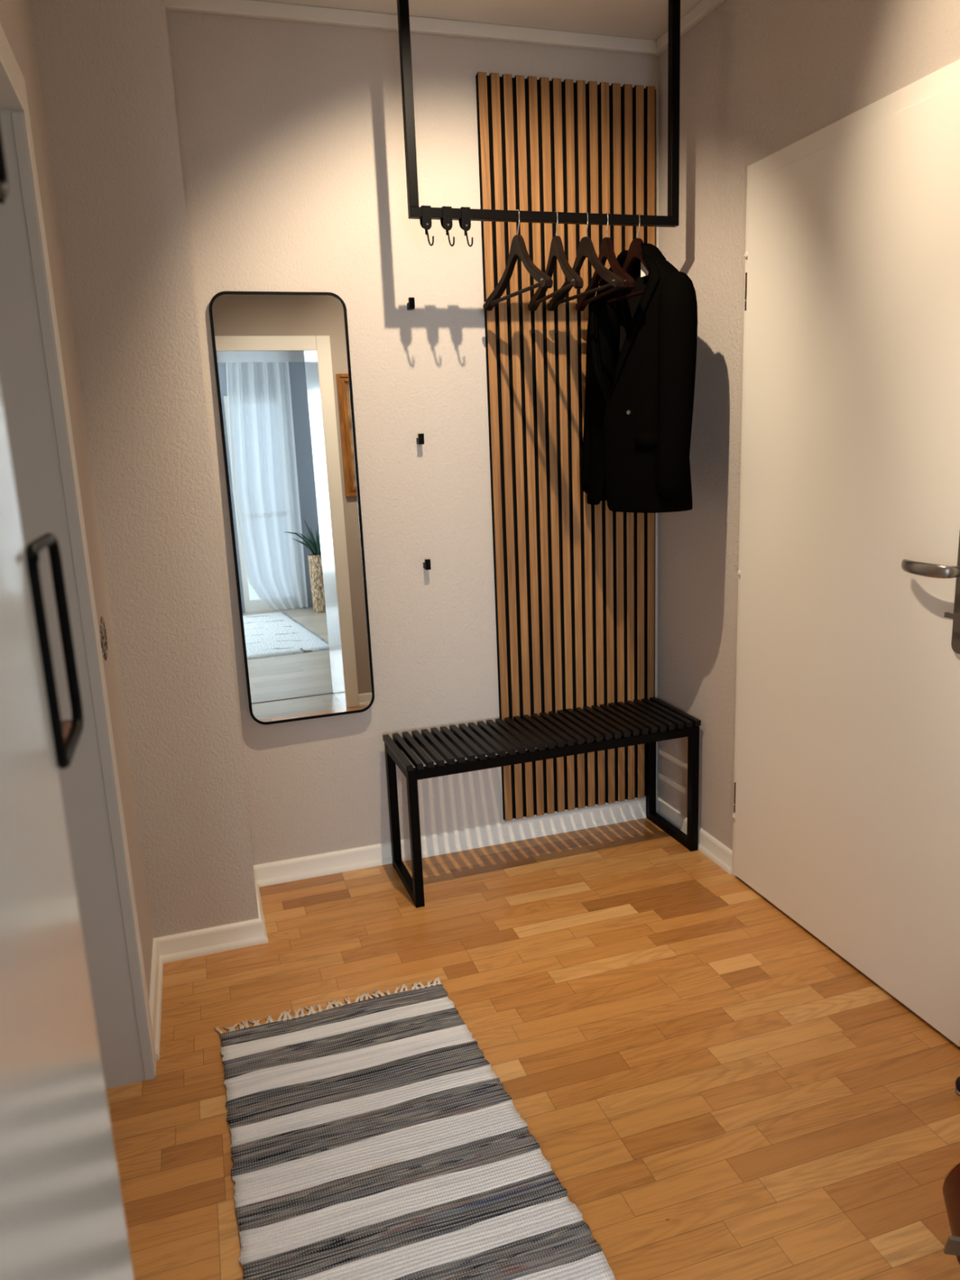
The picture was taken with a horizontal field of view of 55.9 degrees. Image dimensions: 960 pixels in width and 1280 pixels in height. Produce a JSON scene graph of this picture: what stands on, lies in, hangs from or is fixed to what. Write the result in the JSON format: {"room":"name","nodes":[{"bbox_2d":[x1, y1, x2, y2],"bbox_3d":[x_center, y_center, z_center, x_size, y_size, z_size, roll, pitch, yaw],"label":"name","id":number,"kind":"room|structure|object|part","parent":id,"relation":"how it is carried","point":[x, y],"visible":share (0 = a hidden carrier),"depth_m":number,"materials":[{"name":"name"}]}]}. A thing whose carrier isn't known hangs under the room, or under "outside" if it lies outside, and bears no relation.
{"room":"entrance hallway","nodes":[
{"label":"entrance hallway","id":0,"kind":"room"},
{"bbox_2d":[0,0,153,1002],"bbox_3d":[-0.794,-0.095,1.109,0.400,2.620,2.492,-6,13,-17],"label":"wall","id":1,"kind":"structure","parent":0,"point":[15,15],"depth_m":2.09,"materials":[{"name":"beige paint"}]},
{"bbox_2d":[0,22,156,1089],"bbox_3d":[-0.829,0.137,1.325,0.412,2.036,1.049,-6,13,-17],"label":"trim","id":2,"kind":"structure","parent":1,"relation":"attached to","point":[31,388],"depth_m":1.82,"materials":[{"name":"grey paint"}]},
{"bbox_2d":[149,869,268,1060],"bbox_3d":[-0.777,0.868,2.560,0.269,0.072,0.848,1,13,16],"label":"baseboard","id":3,"kind":"structure","parent":1,"relation":"attached to","point":[180,946],"depth_m":2.57,"materials":[{"name":"white paint"}]},
{"bbox_2d":[30,0,258,937],"bbox_3d":[-0.905,-0.410,2.547,0.292,2.620,0.478,-6,13,-17],"label":"wall pier","id":4,"kind":"object","parent":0,"point":[105,71],"visible":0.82,"depth_m":2.29,"materials":[{"name":"beige paint"}]},
{"bbox_2d":[165,9,658,865],"bbox_3d":[-0.054,-0.544,2.990,1.611,2.620,0.120,-6,13,-17],"label":"wall","id":5,"kind":"structure","parent":0,"point":[291,134],"depth_m":2.78,"materials":[{"name":"beige paint"}]},
{"bbox_2d":[208,291,374,724],"bbox_3d":[-0.561,-0.383,2.767,0.397,1.292,0.049,-6,13,-17],"label":"wall mirror","id":6,"kind":"object","parent":5,"relation":"attached to","point":[282,359],"visible":1,"depth_m":2.75,"materials":[{"name":"black mirror"}]},
{"bbox_2d":[406,297,414,310],"bbox_3d":[-0.211,-1.024,2.755,0.017,0.033,0.036,-6,13,-17],"label":"peg","id":7,"kind":"object","parent":5,"relation":"attached to","point":[411,304],"visible":1,"depth_m":2.74,"materials":[{"name":"black metal"}]},
{"bbox_2d":[164,0,661,55],"bbox_3d":[-0.142,-1.783,2.627,1.491,0.037,0.022,-6,13,-17],"label":"trim","id":8,"kind":"structure","parent":5,"relation":"attached to","point":[243,8],"depth_m":2.60,"materials":[{"name":"white"}]},
{"bbox_2d":[416,433,424,444],"bbox_3d":[-0.188,-0.632,2.844,0.017,0.033,0.036,-6,13,-17],"label":"peg","id":9,"kind":"object","parent":5,"relation":"attached to","point":[420,440],"visible":1,"depth_m":2.83,"materials":[{"name":"black metal"}]},
{"bbox_2d":[422,559,431,569],"bbox_3d":[-0.172,-0.246,2.930,0.017,0.033,0.036,-6,13,-17],"label":"peg","id":10,"kind":"object","parent":5,"relation":"attached to","point":[427,564],"visible":1,"depth_m":2.91,"materials":[{"name":"black"}]},
{"bbox_2d":[253,797,646,887],"bbox_3d":[-0.040,0.700,3.179,1.491,0.072,0.020,-6,13,-17],"label":"baseboard","id":11,"kind":"structure","parent":5,"relation":"attached to","point":[283,871],"depth_m":3.16,"materials":[{"name":"white paint"}]},
{"bbox_2d":[475,71,656,821],"bbox_3d":[0.322,-0.555,3.035,0.598,2.386,0.022,-6,13,-17],"label":"wall panel","id":12,"kind":"object","parent":5,"relation":"attached to","point":[575,579],"visible":0.88,"depth_m":2.97,"materials":[{"name":"brown wood"}]},
{"bbox_2d":[253,0,702,39],"bbox_3d":[-0.777,-1.518,1.048,4.350,0.180,2.920,-6,13,-17],"label":"ceiling","id":13,"kind":"structure","parent":0,"point":[648,20],"depth_m":2.60,"materials":[{"name":"white paint"}]},
{"bbox_2d":[396,0,680,227],"bbox_3d":[0.182,-1.468,2.467,0.845,0.610,0.060,-6,13,-17],"label":"rail","id":14,"kind":"object","parent":13,"relation":"hanging from","point":[415,211],"visible":1,"depth_m":2.52,"materials":[{"name":"black metal"}]},
{"bbox_2d":[419,205,434,246],"bbox_3d":[-0.143,-1.111,2.431,0.028,0.101,0.041,-6,13,-17],"label":"hook","id":15,"kind":"object","parent":14,"relation":"hanging from","point":[426,221],"visible":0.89,"depth_m":2.42,"materials":[{"name":"black metal"}]},
{"bbox_2d":[440,206,454,246],"bbox_3d":[-0.088,-1.117,2.448,0.028,0.101,0.041,-6,13,-17],"label":"hook","id":16,"kind":"object","parent":14,"relation":"hanging from","point":[446,223],"visible":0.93,"depth_m":2.43,"materials":[{"name":"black metal"}]},
{"bbox_2d":[458,206,473,247],"bbox_3d":[-0.039,-1.122,2.463,0.028,0.101,0.041,-6,13,-17],"label":"hook","id":17,"kind":"object","parent":14,"relation":"hanging from","point":[465,224],"visible":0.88,"depth_m":2.45,"materials":[{"name":"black metal"}]},
{"bbox_2d":[483,209,552,311],"bbox_3d":[0.098,-1.073,2.522,0.033,0.237,0.435,-7,13,-21],"label":"hanger","id":18,"kind":"object","parent":14,"relation":"hanging from","point":[517,248],"visible":0.94,"depth_m":2.51,"materials":[{"name":"brown wood"}]},
{"bbox_3d":[0.194,-1.183,2.531,0.805,0.025,0.025,-6,13,-17],"label":"rail","id":19,"kind":"part","parent":14,"relation":"part of","materials":[{"name":"black metal"}]},
{"bbox_2d":[528,210,583,311],"bbox_3d":[0.208,-1.085,2.556,0.032,0.237,0.435,-5,13,-13],"label":"hanger","id":20,"kind":"object","parent":14,"relation":"hanging from","point":[557,251],"visible":0.89,"depth_m":2.53,"materials":[{"name":"brown wood"}]},
{"bbox_2d":[546,212,624,311],"bbox_3d":[0.294,-1.094,2.581,0.033,0.237,0.435,-7,13,-21],"label":"hanger","id":21,"kind":"object","parent":14,"relation":"hanging from","point":[585,248],"visible":0.94,"depth_m":2.56,"materials":[{"name":"brown wood"}]},
{"bbox_2d":[575,213,635,311],"bbox_3d":[0.356,-1.101,2.602,0.032,0.237,0.435,-5,13,-12],"label":"hanger","id":22,"kind":"object","parent":14,"relation":"hanging from","point":[606,250],"visible":0.84,"depth_m":2.58,"materials":[{"name":"brown wood"}]},
{"bbox_2d":[603,213,648,303],"bbox_3d":[0.449,-1.111,2.628,0.033,0.237,0.435,-8,14,-23],"label":"hanger","id":23,"kind":"object","parent":14,"relation":"hanging from","point":[634,251],"visible":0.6,"depth_m":2.64,"materials":[{"name":"brown wood"}]},
{"bbox_2d":[581,243,697,512],"bbox_3d":[0.467,-0.772,2.695,0.237,0.753,0.513,-8,14,-23],"label":"blazer","id":24,"kind":"object","parent":23,"relation":"hanging from","point":[641,349],"visible":0.91,"depth_m":2.57,"materials":[{"name":"black fabric"}]},
{"bbox_2d":[105,817,959,1279],"bbox_3d":[0.000,0.997,1.999,2.202,0.001,2.400,-6,13,-17],"label":"floor","id":25,"kind":"structure","parent":0,"point":[717,1092],"depth_m":2.09,"materials":[{"name":"brown wood"}]},
{"bbox_2d":[214,976,615,1279],"bbox_3d":[-0.131,1.073,1.655,0.641,0.009,1.508,-6,13,-17],"label":"rag rug","id":26,"kind":"object","parent":25,"relation":"on","point":[376,1138],"visible":1,"depth_m":1.81,"materials":[{"name":"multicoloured fabric"}]},
{"bbox_3d":[-0.369,0.938,2.303,0.562,0.006,0.005,-6,13,-18],"label":"hem cord","id":27,"kind":"part","parent":26,"relation":"part of","materials":[{"name":"beige fabric"}]},
{"bbox_2d":[382,697,701,907],"bbox_3d":[0.215,0.517,3.041,1.008,0.467,0.317,-6,13,-18],"label":"slatted bench","id":28,"kind":"object","parent":25,"relation":"on","point":[647,722],"visible":1,"depth_m":2.96,"materials":[{"name":"black wood"}]},
{"bbox_3d":[-0.290,0.552,3.026,0.028,0.446,0.028,-6,13,-18],"label":"leg","id":29,"kind":"part","parent":28,"relation":"part of","materials":[{"name":"black metal"}]},
{"bbox_3d":[-0.252,0.378,2.849,0.026,0.028,0.257,-6,13,-18],"label":"rail","id":30,"kind":"part","parent":28,"relation":"part of","materials":[{"name":"black"}]},
{"bbox_3d":[-0.235,0.783,2.939,0.026,0.028,0.257,-6,13,-18],"label":"foot rail","id":31,"kind":"part","parent":28,"relation":"part of","materials":[{"name":"black metal"}]},
{"bbox_3d":[0.161,0.297,3.130,0.944,0.030,0.028,-6,13,-18],"label":"rail","id":32,"kind":"part","parent":28,"relation":"part of","materials":[{"name":"black wood"}]},
{"bbox_3d":[-0.198,0.607,2.762,0.028,0.446,0.028,-6,13,-18],"label":"leg","id":33,"kind":"part","parent":28,"relation":"part of","materials":[{"name":"black metal"}]},
{"bbox_3d":[0.253,0.352,2.866,0.944,0.030,0.028,-6,13,-18],"label":"rail","id":34,"kind":"part","parent":28,"relation":"part of","materials":[{"name":"black wood"}]},
{"bbox_3d":[0.629,0.448,3.325,0.028,0.446,0.028,-6,13,-18],"label":"leg","id":35,"kind":"part","parent":28,"relation":"part of","materials":[{"name":"black"}]},
{"bbox_3d":[0.683,0.679,3.238,0.026,0.028,0.257,-6,13,-18],"label":"foot rail","id":36,"kind":"part","parent":28,"relation":"part of","materials":[{"name":"black"}]},
{"bbox_3d":[0.721,0.503,3.061,0.028,0.446,0.028,-6,13,-18],"label":"leg","id":37,"kind":"part","parent":28,"relation":"part of","materials":[{"name":"black"}]},
{"bbox_2d":[942,1160,959,1264],"bbox_3d":[0.880,0.610,1.277,0.386,0.994,0.440,9,17,41],"label":"acoustic guitar","id":38,"kind":"object","parent":25,"relation":"on","point":[951,1185],"visible":1,"depth_m":1.43,"materials":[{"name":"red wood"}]},
{"bbox_2d":[955,1076,959,1096],"bbox_3d":[1.033,0.953,1.928,0.034,0.034,0.034,-6,13,-17],"label":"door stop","id":39,"kind":"object","parent":25,"relation":"on","point":[957,1080],"visible":1,"depth_m":1.93,"materials":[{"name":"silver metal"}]},
{"bbox_2d":[657,0,959,850],"bbox_3d":[1.101,-0.337,1.846,0.120,2.620,2.800,-6,13,-17],"label":"wall","id":40,"kind":"structure","parent":0,"point":[758,77],"depth_m":2.68,"materials":[{"name":"beige paint"}]},
{"bbox_2d":[656,0,724,53],"bbox_3d":[0.921,-1.628,1.731,0.022,0.037,2.358,-6,13,-17],"label":"trim","id":41,"kind":"structure","parent":40,"relation":"attached to","point":[704,7],"depth_m":2.63,"materials":[{"name":"white paint"}]},
{"bbox_2d":[656,795,732,874],"bbox_3d":[0.736,0.672,3.161,0.020,0.072,0.517,-6,13,-17],"label":"baseboard","id":42,"kind":"structure","parent":40,"relation":"attached to","point":[714,850],"depth_m":3.07,"materials":[{"name":"white paint"}]},
{"bbox_2d":[731,58,959,1046],"bbox_3d":[0.924,-0.178,2.260,0.150,2.104,0.948,-6,13,-17],"label":"door","id":43,"kind":"structure","parent":40,"relation":"in","point":[846,815],"depth_m":2.20,"materials":[{"name":"white paint"}]},
{"bbox_3d":[0.968,-0.156,1.956,0.052,0.030,0.157,-6,13,-17],"label":"lever","id":44,"kind":"part","parent":43,"relation":"part of","materials":[{"name":"silver metal"}]},
{"bbox_2d":[943,612,959,622],"bbox_3d":[1.012,-0.050,1.896,0.036,0.024,0.062,-6,13,-17],"label":"key","id":45,"kind":"object","parent":43,"relation":"hanging from","point":[955,616],"visible":1,"depth_m":1.90,"materials":[{"name":"silver metal"}]},
{"bbox_3d":[0.993,-0.051,1.901,0.003,0.012,0.040,-6,13,-17],"label":"toothed blade","id":46,"kind":"part","parent":45,"relation":"part of","materials":[{"name":"silver metal"}]},
{"bbox_3d":[1.021,-0.105,1.897,0.010,0.278,0.053,-6,13,-17],"label":"handle plate","id":47,"kind":"part","parent":43,"relation":"part of","materials":[{"name":"silver metal"}]},
{"bbox_3d":[0.560,-0.007,0.461,1.782,2.620,0.420,-6,13,-17],"label":"wall","id":48,"kind":"structure","parent":0,"visible":0},
{"bbox_2d":[0,126,8,204],"bbox_3d":[-0.293,-0.277,0.415,0.114,0.120,0.089,-6,13,-17],"label":"handle","id":49,"kind":"object","parent":48,"relation":"attached to","point":[3,174],"visible":1,"depth_m":0.48,"materials":[{"name":"black metal"}]},
{"bbox_3d":[-0.304,-0.229,0.466,0.107,0.005,0.005,-6,13,-17],"label":"rail","id":50,"kind":"part","parent":49,"relation":"part of","materials":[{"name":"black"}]},
{"bbox_2d":[0,387,133,1279],"bbox_3d":[0.288,0.290,0.433,0.918,2.034,0.444,-6,13,-17],"label":"door","id":51,"kind":"structure","parent":48,"relation":"attached to","point":[62,1217],"depth_m":0.38,"materials":[{"name":"grey paint"}]},
{"bbox_2d":[25,532,83,768],"bbox_3d":[-0.281,0.009,0.478,0.114,0.120,0.089,-6,13,-17],"label":"door handle","id":52,"kind":"object","parent":51,"relation":"attached to","point":[66,734],"visible":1,"depth_m":0.48,"materials":[{"name":"black metal"}]}
]}

